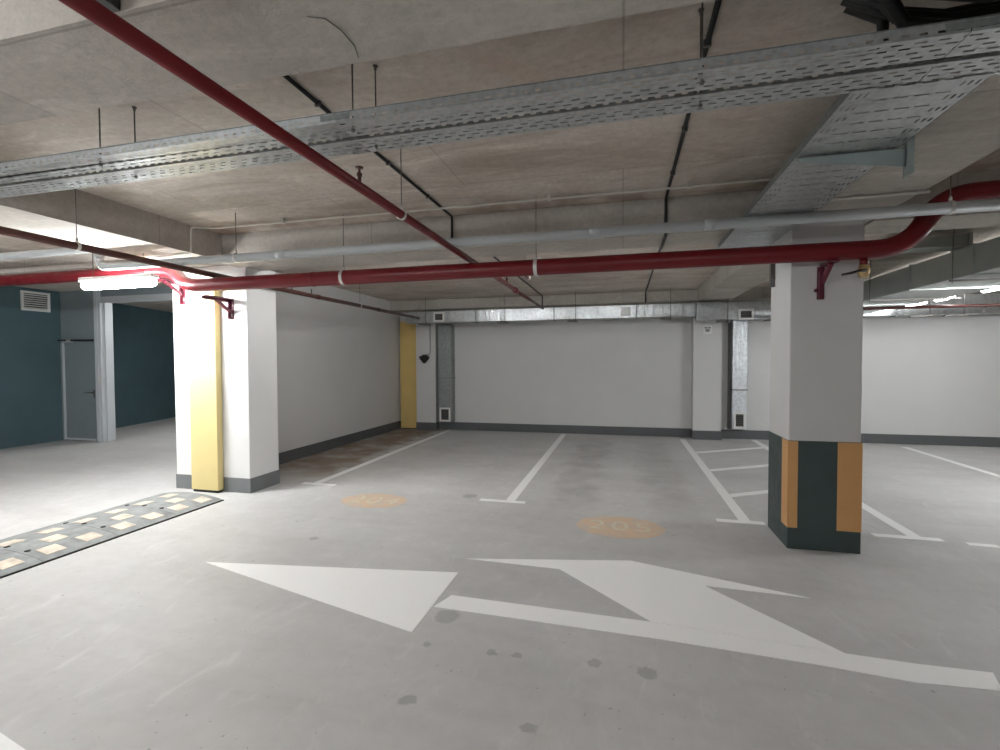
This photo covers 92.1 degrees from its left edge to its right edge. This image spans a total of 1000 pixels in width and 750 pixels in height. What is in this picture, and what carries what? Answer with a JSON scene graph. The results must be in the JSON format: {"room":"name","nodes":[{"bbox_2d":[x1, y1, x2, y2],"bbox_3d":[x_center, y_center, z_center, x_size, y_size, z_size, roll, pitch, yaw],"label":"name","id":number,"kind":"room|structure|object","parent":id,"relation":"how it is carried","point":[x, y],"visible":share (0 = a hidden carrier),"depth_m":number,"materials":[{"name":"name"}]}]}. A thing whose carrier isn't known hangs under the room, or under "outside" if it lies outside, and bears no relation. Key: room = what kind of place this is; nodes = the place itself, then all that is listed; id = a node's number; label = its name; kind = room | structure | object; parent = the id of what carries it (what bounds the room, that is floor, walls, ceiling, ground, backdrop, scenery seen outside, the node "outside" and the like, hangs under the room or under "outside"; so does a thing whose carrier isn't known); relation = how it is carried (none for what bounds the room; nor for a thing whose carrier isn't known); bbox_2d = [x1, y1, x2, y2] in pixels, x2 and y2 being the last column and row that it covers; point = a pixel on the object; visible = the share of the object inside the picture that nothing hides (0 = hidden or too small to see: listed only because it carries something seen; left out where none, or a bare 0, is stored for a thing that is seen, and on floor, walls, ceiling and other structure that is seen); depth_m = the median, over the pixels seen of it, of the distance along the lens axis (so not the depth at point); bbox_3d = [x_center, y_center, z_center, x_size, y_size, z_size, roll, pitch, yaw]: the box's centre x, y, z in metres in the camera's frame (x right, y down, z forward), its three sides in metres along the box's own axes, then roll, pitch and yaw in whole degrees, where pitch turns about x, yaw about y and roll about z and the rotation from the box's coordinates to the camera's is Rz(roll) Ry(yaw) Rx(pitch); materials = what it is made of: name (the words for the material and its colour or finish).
{"room":"parking garage","nodes":[
{"label":"parking garage","id":0,"kind":"room"},
{"bbox_2d":[0,286,62,448],"bbox_3d":[-10.327,0.013,3.051,0.280,2.900,13.220,0,2,14],"label":"wall","id":1,"kind":"structure","parent":0,"point":[30,359],"depth_m":8.89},
{"bbox_2d":[20,290,50,311],"bbox_3d":[-8.656,-1.370,8.986,0.026,0.360,0.460,0,2,14],"label":"air vent","id":2,"kind":"object","parent":1,"relation":"in","point":[29,300],"visible":1,"depth_m":8.97,"materials":[{"name":"white plastic"}]},
{"bbox_2d":[60,290,96,441],"bbox_3d":[-8.116,-0.172,9.348,0.900,2.900,0.120,0,2,14],"label":"wall partition","id":3,"kind":"structure","parent":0,"point":[76,307],"depth_m":9.29,"materials":[{"name":"grey paint"}]},
{"bbox_2d":[57,339,95,440],"bbox_3d":[-8.146,0.287,9.325,0.855,1.945,0.146,0,2,14],"label":"door","id":4,"kind":"structure","parent":3,"relation":"in","point":[78,371],"depth_m":9.34,"materials":[{"name":"grey paint"}]},
{"bbox_2d":[93,289,115,441],"bbox_3d":[-7.579,-0.171,9.248,0.190,2.900,0.250,0,2,14],"label":"trim","id":5,"kind":"structure","parent":3,"relation":"attached to","point":[103,313],"depth_m":9.18,"materials":[{"name":"paint"}]},
{"bbox_2d":[100,286,172,296],"bbox_3d":[-5.384,-1.546,8.655,4.410,0.140,0.200,0,2,14],"label":"lintel","id":6,"kind":"object","parent":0,"point":[155,289],"visible":0.29,"depth_m":8.89,"materials":[{"name":"grey paint"}]},
{"bbox_2d":[100,293,172,302],"bbox_3d":[-5.386,-1.415,8.648,4.410,0.120,0.220,0,2,14],"label":"trim","id":7,"kind":"structure","parent":6,"relation":"attached to","point":[168,296],"depth_m":8.90,"materials":[{"name":"paint"}]},
{"bbox_2d":[112,303,175,427],"bbox_3d":[-9.115,-0.267,12.944,0.190,2.900,6.371,0,2,-4],"label":"wall","id":8,"kind":"structure","parent":0,"point":[143,338],"depth_m":12.09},
{"bbox_2d":[275,272,400,452],"bbox_3d":[-2.978,-0.134,8.573,0.200,2.820,4.950,0,2,14],"label":"wall","id":9,"kind":"structure","parent":0,"point":[338,365],"depth_m":8.40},
{"bbox_2d":[279,421,400,464],"bbox_3d":[-2.869,1.191,8.584,0.012,0.170,4.950,0,2,14],"label":"baseboard","id":10,"kind":"structure","parent":9,"relation":"attached to","point":[294,454],"depth_m":8.41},
{"bbox_2d":[0,417,999,749],"bbox_3d":[-1.419,1.492,4.172,23.200,0.200,19.700,0,2,14],"label":"floor","id":11,"kind":"structure","parent":0,"point":[132,641],"depth_m":2.97,"materials":[{"name":"concrete"}]},
{"bbox_2d":[0,732,24,749],"bbox_3d":[-2.106,1.460,1.773,0.550,0.002,0.515,0,2,14],"label":"road marking","id":12,"kind":"object","parent":11,"relation":"on","point":[6,743],"visible":1,"depth_m":1.90,"materials":[{"name":"white paint"}]},
{"bbox_2d":[0,492,223,578],"bbox_3d":[-3.933,1.388,3.469,0.912,0.069,3.916,0,2,14],"label":"bump","id":13,"kind":"object","parent":11,"relation":"on","point":[27,550],"visible":1,"depth_m":4.22,"materials":[{"name":"grey rubber"}]},
{"bbox_2d":[173,265,279,493],"bbox_3d":[-3.323,0.043,5.861,1.060,2.620,0.485,0,2,14],"label":"pillar","id":14,"kind":"structure","parent":11,"relation":"on","point":[248,340],"depth_m":5.62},
{"bbox_2d":[155,277,185,304],"bbox_3d":[-3.779,-0.958,5.496,0.048,0.265,0.399,0,2,14],"label":"bracket","id":15,"kind":"object","parent":14,"relation":"attached to","point":[182,292],"visible":0.81,"depth_m":5.59,"materials":[{"name":"metal"}]},
{"bbox_2d":[187,290,223,492],"bbox_3d":[-3.415,0.151,5.592,0.375,2.420,0.082,0,2,14],"label":"panel","id":16,"kind":"object","parent":14,"relation":"attached to","point":[204,332],"depth_m":5.55,"materials":[{"name":"yellow paint"}]},
{"bbox_2d":[201,294,233,318],"bbox_3d":[-3.119,-0.750,5.334,0.048,0.232,0.399,0,2,14],"label":"bracket","id":17,"kind":"object","parent":14,"relation":"attached to","point":[229,308],"visible":1,"depth_m":5.43,"materials":[{"name":"metal"}]},
{"bbox_2d":[341,494,406,507],"bbox_3d":[-1.366,1.360,5.228,0.740,0.004,0.510,0,2,14],"label":"parking number","id":18,"kind":"object","parent":11,"relation":"on","point":[362,500],"visible":1,"depth_m":5.22,"materials":[{"name":"paint"}]},
{"bbox_2d":[302,430,450,485],"bbox_3d":[-1.648,1.279,8.239,0.450,0.002,4.820,0,2,14],"label":"parking line","id":19,"kind":"object","parent":11,"relation":"on","point":[320,482],"visible":1,"depth_m":7.06,"materials":[{"name":"white paint"}]},
{"bbox_2d":[400,322,416,428],"bbox_3d":[-2.030,0.009,10.832,0.425,2.400,0.086,0,2,14],"label":"panel","id":20,"kind":"object","parent":11,"relation":"on","point":[407,331],"visible":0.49,"depth_m":10.81,"materials":[{"name":"paint"}]},
{"bbox_2d":[479,434,565,503],"bbox_3d":[0.632,1.287,7.567,0.500,0.002,5.000,0,2,14],"label":"parking line","id":21,"kind":"object","parent":11,"relation":"on","point":[514,495],"visible":1,"depth_m":6.12,"materials":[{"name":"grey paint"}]},
{"bbox_2d":[206,558,999,690],"bbox_3d":[0.119,1.411,3.179,4.770,0.002,1.280,0,2,14],"label":"arrow marking","id":22,"kind":"object","parent":11,"relation":"on","point":[678,606],"visible":1,"depth_m":2.95,"materials":[{"name":"white paint"}]},
{"bbox_2d":[577,516,664,538],"bbox_3d":[1.087,1.373,4.367,0.780,0.004,0.570,0,2,14],"label":"parking number","id":23,"kind":"object","parent":11,"relation":"on","point":[610,526],"visible":1,"depth_m":4.34,"materials":[{"name":"paint"}]},
{"bbox_2d":[680,439,765,524],"bbox_3d":[2.835,1.297,6.836,0.410,0.002,4.930,0,2,14],"label":"parking line","id":24,"kind":"object","parent":11,"relation":"on","point":[742,518],"visible":1,"depth_m":5.39,"materials":[{"name":"white paint"}]},
{"bbox_2d":[696,447,762,452],"bbox_3d":[3.864,1.258,8.081,1.452,0.002,0.102,-1,2,-18],"label":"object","id":25,"kind":"object","parent":11,"relation":"on","point":[754,447],"visible":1,"depth_m":8.04,"materials":[{"name":"grey paint"}]},
{"bbox_2d":[710,464,767,470],"bbox_3d":[3.538,1.295,6.803,1.452,0.002,0.102,-1,2,-18],"label":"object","id":26,"kind":"object","parent":11,"relation":"on","point":[764,465],"visible":0.64,"depth_m":6.75,"materials":[{"name":"grey paint"}]},
{"bbox_2d":[730,490,767,496],"bbox_3d":[3.223,1.330,5.562,1.452,0.002,0.102,-1,2,-18],"label":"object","id":27,"kind":"object","parent":11,"relation":"on","point":[762,491],"visible":0.36,"depth_m":5.43,"materials":[{"name":"grey paint"}]},
{"bbox_2d":[768,220,863,553],"bbox_3d":[2.584,0.077,4.009,0.542,2.600,0.531,0,2,14],"label":"concrete column","id":28,"kind":"structure","parent":11,"relation":"on","point":[815,460],"depth_m":3.77,"materials":[{"name":"white paint"}]},
{"bbox_2d":[814,259,839,299],"bbox_3d":[2.461,-0.716,3.637,0.097,0.267,0.219,0,2,14],"label":"bracket","id":29,"kind":"object","parent":28,"relation":"attached to","point":[824,270],"visible":1,"depth_m":3.69,"materials":[{"name":"metal"}]},
{"bbox_2d":[752,440,944,541],"bbox_3d":[4.072,1.299,6.568,0.500,0.002,5.240,0,2,14],"label":"parking line","id":30,"kind":"object","parent":11,"relation":"on","point":[909,534],"visible":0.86,"depth_m":4.28,"materials":[{"name":"white paint"}]},
{"bbox_2d":[902,447,999,477],"bbox_3d":[6.338,1.308,5.863,0.500,0.002,4.990,0,2,14],"label":"parking line","id":31,"kind":"object","parent":11,"relation":"on","point":[918,451],"visible":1,"depth_m":7.01,"materials":[{"name":"grey paint"}]},
{"bbox_2d":[964,542,999,547],"bbox_3d":[3.901,1.374,3.888,0.214,0.002,0.070,0,2,17],"label":"parking line","id":32,"kind":"object","parent":11,"relation":"on","point":[970,544],"depth_m":3.88,"materials":[{"name":"grey paint"}]},
{"bbox_2d":[0,0,999,311],"bbox_3d":[-1.433,-1.592,4.086,23.200,0.330,19.700,0,2,14],"label":"ceiling","id":33,"kind":"structure","parent":0,"point":[751,142],"depth_m":3.14,"materials":[{"name":"concrete"}]},
{"bbox_2d":[0,253,128,274],"bbox_3d":[-6.467,-1.428,6.404,5.500,0.239,0.400,0,2,14],"label":"ceiling beam","id":34,"kind":"structure","parent":33,"relation":"attached to","point":[76,261],"depth_m":5.97,"materials":[{"name":"concrete"}]},
{"bbox_2d":[73,189,81,250],"bbox_3d":[-3.283,-1.225,3.732,0.069,0.523,0.022,0,2,14],"label":"hanger","id":35,"kind":"object","parent":33,"relation":"hanging from","point":[76,238],"visible":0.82,"depth_m":3.73,"materials":[{"name":"metal"}]},
{"bbox_2d":[0,226,419,319],"bbox_3d":[-2.761,-1.083,5.781,0.066,0.118,8.700,0,2,14],"label":"pipe","id":36,"kind":"object","parent":35,"relation":"hanging from","point":[6,231],"visible":0.84,"depth_m":4.22,"materials":[{"name":"metal"}]},
{"bbox_2d":[98,108,102,166],"bbox_3d":[-2.059,-1.267,2.480,0.024,0.383,0.023,0,2,14],"label":"hanger","id":37,"kind":"object","parent":33,"relation":"hanging from","point":[100,164],"visible":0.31,"depth_m":2.48,"materials":[{"name":"metal"}]},
{"bbox_2d":[0,13,999,183],"bbox_3d":[-2.083,-1.109,2.489,7.930,0.041,0.144,0,2,14],"label":"cable tray","id":38,"kind":"object","parent":37,"relation":"hanging from","point":[991,22],"visible":0.97,"depth_m":1.86,"materials":[{"name":"metal"}]},
{"bbox_2d":[0,114,351,183],"bbox_3d":[-2.001,-1.109,2.469,2.697,0.041,0.137,0,2,14],"label":"tray","id":39,"kind":"object","parent":38,"relation":"on","point":[325,120],"depth_m":2.34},
{"bbox_2d":[335,19,971,136],"bbox_3d":[0.403,-1.103,1.857,2.257,0.041,0.137,0,2,14],"label":"tray","id":40,"kind":"object","parent":38,"relation":"on","point":[939,50],"depth_m":1.77,"materials":[{"name":"metal"}]},
{"bbox_2d":[944,15,999,57],"bbox_3d":[1.629,-1.100,1.546,0.267,0.041,0.137,0,2,14],"label":"tray","id":41,"kind":"object","parent":38,"relation":"on","point":[991,23],"depth_m":1.55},
{"bbox_2d":[0,167,225,267],"bbox_3d":[-4.672,-1.255,0.585,0.850,0.279,11.300,0,2,14],"label":"ceiling beam","id":42,"kind":"structure","parent":33,"relation":"attached to","point":[102,222],"depth_m":4.17,"materials":[{"name":"concrete"}]},
{"bbox_2d":[78,253,158,289],"bbox_3d":[-3.967,-1.210,5.000,0.970,0.617,0.100,0,2,14],"label":"lamp","id":43,"kind":"object","parent":33,"relation":"hanging from","point":[145,279],"visible":0.98,"depth_m":4.96,"materials":[{"name":"white plastic"}]},
{"bbox_2d":[81,278,156,289],"bbox_3d":[-3.966,-0.943,5.008,0.962,0.083,0.084,0,2,14],"label":"diffuser","id":44,"kind":"object","parent":43,"relation":"attached to","point":[88,283],"depth_m":4.97,"materials":[{"name":"white"}]},
{"bbox_2d":[132,106,137,178],"bbox_3d":[-1.998,-1.272,2.639,0.024,0.383,0.023,0,2,14],"label":"hanger","id":45,"kind":"object","parent":33,"relation":"hanging from","point":[133,107],"visible":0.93,"depth_m":2.63,"materials":[{"name":"metal"}]},
{"bbox_2d":[0,47,999,197],"bbox_3d":[-2.042,-1.114,2.651,7.930,0.041,0.144,0,2,14],"label":"cable tray","id":46,"kind":"object","parent":45,"relation":"hanging from","point":[905,77],"visible":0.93,"depth_m":2.05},
{"bbox_2d":[0,138,370,197],"bbox_3d":[-1.959,-1.114,2.631,2.697,0.041,0.137,0,2,14],"label":"tray","id":47,"kind":"object","parent":46,"relation":"on","point":[68,182],"depth_m":2.55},
{"bbox_2d":[356,60,936,151],"bbox_3d":[0.444,-1.108,2.020,2.257,0.041,0.137,0,2,14],"label":"tray","id":48,"kind":"object","parent":46,"relation":"on","point":[905,77],"depth_m":1.96,"materials":[{"name":"metal"}]},
{"bbox_2d":[917,47,999,82],"bbox_3d":[1.670,-1.105,1.708,0.267,0.041,0.137,0,2,14],"label":"tray","id":49,"kind":"object","parent":46,"relation":"on","point":[982,67],"depth_m":1.70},
{"bbox_2d":[232,213,238,262],"bbox_3d":[-2.464,-1.281,4.497,0.022,0.461,0.086,0,2,14],"label":"hanger","id":50,"kind":"object","parent":33,"relation":"hanging from","point":[236,252],"visible":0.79,"depth_m":4.49,"materials":[{"name":"metal"}]},
{"bbox_2d":[0,198,999,270],"bbox_3d":[-1.834,-1.186,4.340,14.900,0.268,0.088,0,2,14],"label":"drain pipe","id":51,"kind":"object","parent":50,"relation":"hanging from","point":[983,205],"visible":0.8,"depth_m":3.69,"materials":[{"name":"grey plastic"}]},
{"bbox_2d":[274,249,286,259],"bbox_3d":[-1.979,-1.095,4.379,0.100,0.084,0.084,0,2,14],"label":"socket","id":52,"kind":"object","parent":51,"relation":"attached to","point":[278,254],"depth_m":4.34,"materials":[{"name":"grey plastic"}]},
{"bbox_2d":[589,227,602,238],"bbox_3d":[0.735,-1.088,3.689,0.100,0.084,0.084,0,2,14],"label":"socket","id":53,"kind":"object","parent":51,"relation":"attached to","point":[594,232],"depth_m":3.66,"materials":[{"name":"grey plastic"}]},
{"bbox_2d":[704,218,719,230],"bbox_3d":[1.529,-1.086,3.487,0.100,0.084,0.084,0,2,14],"label":"socket","id":54,"kind":"object","parent":51,"relation":"attached to","point":[709,224],"depth_m":3.46,"materials":[{"name":"grey plastic"}]},
{"bbox_2d":[338,218,344,285],"bbox_3d":[-1.485,-1.185,4.576,0.030,0.666,0.146,0,2,14],"label":"hanger","id":55,"kind":"object","parent":33,"relation":"hanging from","point":[340,271],"visible":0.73,"depth_m":4.57,"materials":[{"name":"metal"}]},
{"bbox_2d":[0,180,999,291],"bbox_3d":[-1.737,-1.114,4.723,14.903,0.515,0.326,0,2,15],"label":"pipe","id":56,"kind":"object","parent":55,"relation":"hanging from","point":[920,227],"visible":0.83,"depth_m":3.98,"materials":[{"name":"metal"}]},
{"bbox_2d":[841,259,870,277],"bbox_3d":[2.603,-0.779,3.512,0.208,0.134,0.086,-1,2,-14],"label":"valve","id":57,"kind":"object","parent":56,"relation":"attached to","point":[863,271],"visible":1,"depth_m":3.51,"materials":[{"name":"gold metal"}]},
{"bbox_2d":[351,64,354,132],"bbox_3d":[-0.649,-1.264,2.121,0.024,0.383,0.023,0,2,14],"label":"hanger","id":58,"kind":"object","parent":33,"relation":"hanging from","point":[352,130],"visible":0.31,"depth_m":2.12,"materials":[{"name":"metal"}]},
{"bbox_2d":[0,0,713,125],"bbox_3d":[-1.068,-1.292,1.690,5.590,0.299,0.420,0,2,14],"label":"ceiling beam","id":59,"kind":"structure","parent":33,"relation":"attached to","point":[55,61],"depth_m":1.63,"materials":[{"name":"concrete"}]},
{"bbox_2d":[96,0,119,11],"bbox_3d":[-1.220,-1.176,1.478,0.060,0.080,0.068,0,2,14],"label":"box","id":60,"kind":"object","parent":59,"relation":"attached to","point":[113,5],"visible":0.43,"depth_m":1.49,"materials":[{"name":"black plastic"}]},
{"bbox_2d":[307,16,358,57],"bbox_3d":[-0.536,-1.136,1.615,0.054,0.006,0.228,1,2,27],"label":"wire","id":61,"kind":"object","parent":59,"relation":"attached to","point":[307,16],"visible":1,"depth_m":1.57,"materials":[{"name":"metal"}]},
{"bbox_2d":[373,64,377,148],"bbox_3d":[-0.588,-1.268,2.281,0.024,0.383,0.023,0,2,14],"label":"hanger","id":62,"kind":"object","parent":33,"relation":"hanging from","point":[375,66],"visible":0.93,"depth_m":2.27,"materials":[{"name":"metal"}]},
{"bbox_2d":[397,136,406,219],"bbox_3d":[-0.609,-1.218,2.969,0.063,0.520,0.022,0,2,14],"label":"hanger","id":63,"kind":"object","parent":33,"relation":"hanging from","point":[401,205],"visible":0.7,"depth_m":2.97,"materials":[{"name":"metal"}]},
{"bbox_2d":[58,0,543,308],"bbox_3d":[-0.266,-1.063,4.321,0.070,0.140,8.100,0,2,14],"label":"pipe","id":64,"kind":"object","parent":63,"relation":"hanging from","point":[94,11],"visible":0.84,"depth_m":1.65,"materials":[{"name":"metal"}]},
{"bbox_2d":[283,75,542,305],"bbox_3d":[-0.145,-1.391,5.804,0.052,0.338,7.931,0,2,14],"label":"cable","id":65,"kind":"object","parent":33,"relation":"attached to","point":[317,103],"visible":0.4,"depth_m":3.35,"materials":[{"name":"metal"}]},
{"bbox_2d":[418,299,430,325],"bbox_3d":[-1.589,-1.308,10.168,0.180,0.570,0.250,0,2,14],"label":"hanger","id":66,"kind":"object","parent":33,"relation":"hanging from","point":[425,324],"visible":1,"depth_m":10.04,"materials":[{"name":"metal"}]},
{"bbox_2d":[406,294,999,323],"bbox_3d":[4.507,-1.155,8.626,13.351,0.346,0.206,0,2,14],"label":"ventilation duct","id":67,"kind":"object","parent":66,"relation":"hanging from","point":[762,309],"visible":0.72,"depth_m":8.92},
{"bbox_2d":[433,312,443,321],"bbox_3d":[-1.267,-1.201,9.976,0.240,0.200,0.020,0,2,14],"label":"grille","id":68,"kind":"object","parent":67,"relation":"attached to","point":[437,316],"visible":1,"depth_m":9.98,"materials":[{"name":"white plastic"}]},
{"bbox_2d":[621,307,629,315],"bbox_3d":[2.354,-1.192,9.039,0.160,0.150,0.052,0,2,14],"label":"junction box","id":69,"kind":"object","parent":67,"relation":"attached to","point":[625,311],"visible":1,"depth_m":9.02,"materials":[{"name":"white plastic"}]},
{"bbox_2d":[738,309,753,319],"bbox_3d":[4.364,-1.077,8.547,0.250,0.190,0.020,0,2,14],"label":"grille","id":70,"kind":"object","parent":67,"relation":"attached to","point":[743,314],"visible":1,"depth_m":8.55,"materials":[{"name":"white plastic"}]},
{"bbox_2d":[222,189,793,270],"bbox_3d":[-0.276,-1.374,4.805,5.590,0.314,0.450,0,2,14],"label":"ceiling beam","id":71,"kind":"structure","parent":33,"relation":"attached to","point":[731,204],"depth_m":4.55,"materials":[{"name":"concrete"}]},
{"bbox_2d":[533,255,538,275],"bbox_3d":[0.308,-1.181,4.120,0.030,0.666,0.146,0,2,14],"label":"hanger","id":72,"kind":"object","parent":33,"relation":"hanging from","point":[535,259],"visible":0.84,"depth_m":4.07,"materials":[{"name":"metal"}]},
{"bbox_2d":[150,165,929,258],"bbox_3d":[-0.459,-1.350,4.107,6.762,0.323,0.354,0,2,14],"label":"conduit","id":73,"kind":"object","parent":33,"relation":"attached to","point":[688,186],"visible":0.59,"depth_m":4.03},
{"bbox_2d":[645,0,721,302],"bbox_3d":[1.762,-1.385,5.319,0.078,0.340,7.932,0,2,15],"label":"cable","id":74,"kind":"object","parent":33,"relation":"attached to","point":[707,42],"visible":0.73,"depth_m":2.84,"materials":[{"name":"metal"}]},
{"bbox_2d":[390,287,999,312],"bbox_3d":[4.403,-1.489,8.979,13.900,0.199,0.450,0,2,14],"label":"ceiling beam","id":75,"kind":"structure","parent":33,"relation":"attached to","point":[755,293],"depth_m":9.53,"materials":[{"name":"concrete"}]},
{"bbox_2d":[698,8,703,107],"bbox_3d":[0.803,-1.265,1.927,0.024,0.383,0.023,0,2,14],"label":"hanger","id":76,"kind":"object","parent":33,"relation":"hanging from","point":[700,105],"visible":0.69,"depth_m":1.92,"materials":[{"name":"metal"}]},
{"bbox_2d":[700,2,703,85],"bbox_3d":[0.742,-1.260,1.767,0.024,0.383,0.023,0,2,14],"label":"hanger","id":77,"kind":"object","parent":33,"relation":"hanging from","point":[701,81],"visible":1,"depth_m":1.77,"materials":[{"name":"metal"}]},
{"bbox_2d":[697,31,999,300],"bbox_3d":[1.983,-1.293,1.213,0.560,0.299,15.800,0,2,14],"label":"ceiling beam","id":78,"kind":"structure","parent":33,"relation":"attached to","point":[967,132],"depth_m":2.68,"materials":[{"name":"concrete"}]},
{"bbox_2d":[797,116,914,178],"bbox_3d":[1.745,-1.099,2.386,0.480,0.270,0.085,0,2,14],"label":"bracket","id":79,"kind":"object","parent":78,"relation":"attached to","point":[903,157],"visible":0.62,"depth_m":2.35,"materials":[{"name":"metal"}]},
{"bbox_2d":[715,73,993,248],"bbox_3d":[1.943,-1.144,3.287,0.452,0.040,3.107,0,2,14],"label":"cable tray","id":80,"kind":"object","parent":79,"relation":"on","point":[866,104],"visible":0.76,"depth_m":2.26,"materials":[{"name":"metal"}]},
{"bbox_2d":[719,229,792,248],"bbox_3d":[2.201,-1.156,4.310,0.445,0.002,0.996,0,2,14],"label":"tray","id":81,"kind":"object","parent":80,"relation":"on","point":[745,237],"depth_m":4.05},
{"bbox_2d":[732,180,855,232],"bbox_3d":[1.948,-1.127,3.317,0.445,0.002,1.046,0,2,14],"label":"tray","id":82,"kind":"object","parent":80,"relation":"on","point":[802,206],"depth_m":3.09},
{"bbox_2d":[770,73,993,187],"bbox_3d":[1.688,-1.098,2.295,0.445,0.002,1.056,0,2,14],"label":"tray","id":83,"kind":"object","parent":80,"relation":"on","point":[866,104],"depth_m":2.10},
{"bbox_2d":[867,260,961,302],"bbox_3d":[5.357,-1.234,6.240,1.020,0.563,0.036,0,2,14],"label":"hanger","id":84,"kind":"object","parent":33,"relation":"hanging from","point":[958,297],"visible":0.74,"depth_m":6.27,"materials":[{"name":"metal"}]},
{"bbox_2d":[863,236,999,312],"bbox_3d":[5.174,-1.119,5.523,0.930,0.298,5.409,0,2,14],"label":"ceiling beam","id":85,"kind":"structure","parent":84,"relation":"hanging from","point":[930,278],"depth_m":5.29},
{"bbox_2d":[901,232,972,253],"bbox_3d":[4.418,-1.355,5.025,0.680,0.150,0.290,0,2,14],"label":"branch","id":86,"kind":"object","parent":85,"relation":"attached to","point":[939,243],"visible":0.52,"depth_m":4.89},
{"bbox_2d":[843,7,988,61],"bbox_3d":[1.568,-1.313,1.813,0.483,0.274,0.044,0,2,14],"label":"power cable","id":87,"kind":"object","parent":33,"relation":"hanging from","point":[881,25],"visible":0.22,"depth_m":1.84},
{"bbox_2d":[840,0,999,20],"bbox_3d":[1.542,-1.365,1.767,0.512,0.168,0.044,0,2,14],"label":"power cable","id":88,"kind":"object","parent":33,"relation":"hanging from","point":[868,10],"visible":0.38,"depth_m":1.79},
{"bbox_2d":[910,301,932,317],"bbox_3d":[5.910,-1.171,6.752,0.261,0.723,0.040,0,2,14],"label":"hanger","id":89,"kind":"object","parent":33,"relation":"hanging from","point":[929,315],"visible":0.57,"depth_m":6.74,"materials":[{"name":"metal"}]},
{"bbox_2d":[863,303,999,312],"bbox_3d":[7.687,-0.905,6.276,5.800,0.122,0.043,0,2,14],"label":"pipe","id":90,"kind":"object","parent":89,"relation":"hanging from","point":[984,306],"visible":0.83,"depth_m":6.68,"materials":[{"name":"metal"}]},
{"bbox_2d":[848,0,999,24],"bbox_3d":[1.515,-1.340,1.723,0.542,0.215,0.044,0,2,14],"label":"power cable","id":91,"kind":"object","parent":33,"relation":"hanging from","point":[993,8],"visible":0.46,"depth_m":1.69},
{"bbox_2d":[864,170,999,233],"bbox_3d":[6.416,-1.358,3.102,7.100,0.314,0.450,0,2,14],"label":"ceiling beam","id":92,"kind":"structure","parent":33,"relation":"attached to","point":[988,218],"depth_m":3.71,"materials":[{"name":"concrete"}]},
{"bbox_2d":[879,0,999,33],"bbox_3d":[1.489,-1.310,1.679,0.571,0.274,0.044,0,2,14],"label":"power cable","id":93,"kind":"object","parent":33,"relation":"hanging from","point":[895,9],"visible":0.47,"depth_m":1.68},
{"bbox_2d":[946,175,956,214],"bbox_3d":[2.924,-1.271,3.126,0.022,0.455,0.086,0,2,14],"label":"hanger","id":94,"kind":"object","parent":33,"relation":"hanging from","point":[950,199],"visible":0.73,"depth_m":3.11,"materials":[{"name":"metal"}]},
{"bbox_2d":[939,0,999,2],"bbox_3d":[1.409,-1.308,1.544,0.660,0.270,0.044,0,2,14],"label":"power cable","id":95,"kind":"object","parent":33,"relation":"hanging from","point":[974,1],"visible":1,"depth_m":1.53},
{"bbox_2d":[949,229,999,282],"bbox_3d":[4.950,-1.188,4.642,1.020,0.563,0.036,0,2,14],"label":"hanger","id":96,"kind":"object","parent":33,"relation":"hanging from","point":[982,279],"visible":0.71,"depth_m":4.74,"materials":[{"name":"metal"}]},
{"bbox_2d":[399,293,999,436],"bbox_3d":[4.495,-0.190,9.354,14.300,2.820,0.250,0,2,14],"label":"wall","id":97,"kind":"structure","parent":0,"point":[939,375],"depth_m":9.52,"materials":[{"name":"paint"}]},
{"bbox_2d":[416,311,439,429],"bbox_3d":[-1.605,-0.093,10.677,0.475,2.610,0.200,0,2,14],"label":"pilaster","id":98,"kind":"object","parent":97,"relation":"attached to","point":[427,381],"visible":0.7,"depth_m":10.59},
{"bbox_2d":[438,324,454,421],"bbox_3d":[-1.167,-0.037,10.543,0.320,2.120,0.219,0,2,14],"label":"duct","id":99,"kind":"object","parent":97,"relation":"attached to","point":[446,340],"visible":0.96,"depth_m":10.44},
{"bbox_2d":[439,407,450,421],"bbox_3d":[-1.192,0.856,10.451,0.246,0.300,0.020,0,2,14],"label":"grille","id":100,"kind":"object","parent":99,"relation":"attached to","point":[445,414],"visible":1,"depth_m":10.45,"materials":[{"name":"white plastic"}]},
{"bbox_2d":[439,422,689,436],"bbox_3d":[0.744,1.129,10.211,6.188,0.170,0.012,0,2,14],"label":"baseboard","id":101,"kind":"structure","parent":97,"relation":"attached to","point":[573,429],"depth_m":10.03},
{"bbox_2d":[690,301,721,439],"bbox_3d":[3.948,-0.079,9.233,0.520,2.610,0.260,0,2,14],"label":"pilaster","id":102,"kind":"object","parent":97,"relation":"attached to","point":[706,349],"visible":0.86,"depth_m":9.13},
{"bbox_2d":[703,324,711,333],"bbox_3d":[3.913,-0.870,9.088,0.160,0.200,0.013,0,2,14],"label":"wall sign","id":103,"kind":"object","parent":102,"relation":"attached to","point":[707,329],"visible":1,"depth_m":9.08,"materials":[{"name":"white plastic"}]},
{"bbox_2d":[727,323,730,428],"bbox_3d":[4.375,0.015,9.209,0.030,2.020,0.098,0,2,14],"label":"channel","id":104,"kind":"object","parent":97,"relation":"attached to","point":[729,324],"visible":1,"depth_m":9.18,"materials":[{"name":"metal"}]},
{"bbox_2d":[730,320,747,428],"bbox_3d":[4.510,-0.033,9.109,0.270,2.100,0.199,0,2,14],"label":"duct","id":105,"kind":"object","parent":97,"relation":"attached to","point":[738,389],"visible":0.74,"depth_m":9.02,"materials":[{"name":"metal"}]},
{"bbox_2d":[733,412,745,428],"bbox_3d":[4.487,0.850,9.026,0.205,0.300,0.020,0,2,14],"label":"grille","id":106,"kind":"object","parent":105,"relation":"attached to","point":[739,417],"visible":1,"depth_m":9.02,"materials":[{"name":"white plastic"}]},
{"bbox_2d":[721,429,999,446],"bbox_3d":[7.716,1.146,8.438,7.200,0.170,0.012,0,2,14],"label":"baseboard","id":107,"kind":"structure","parent":97,"relation":"attached to","point":[729,434],"depth_m":8.55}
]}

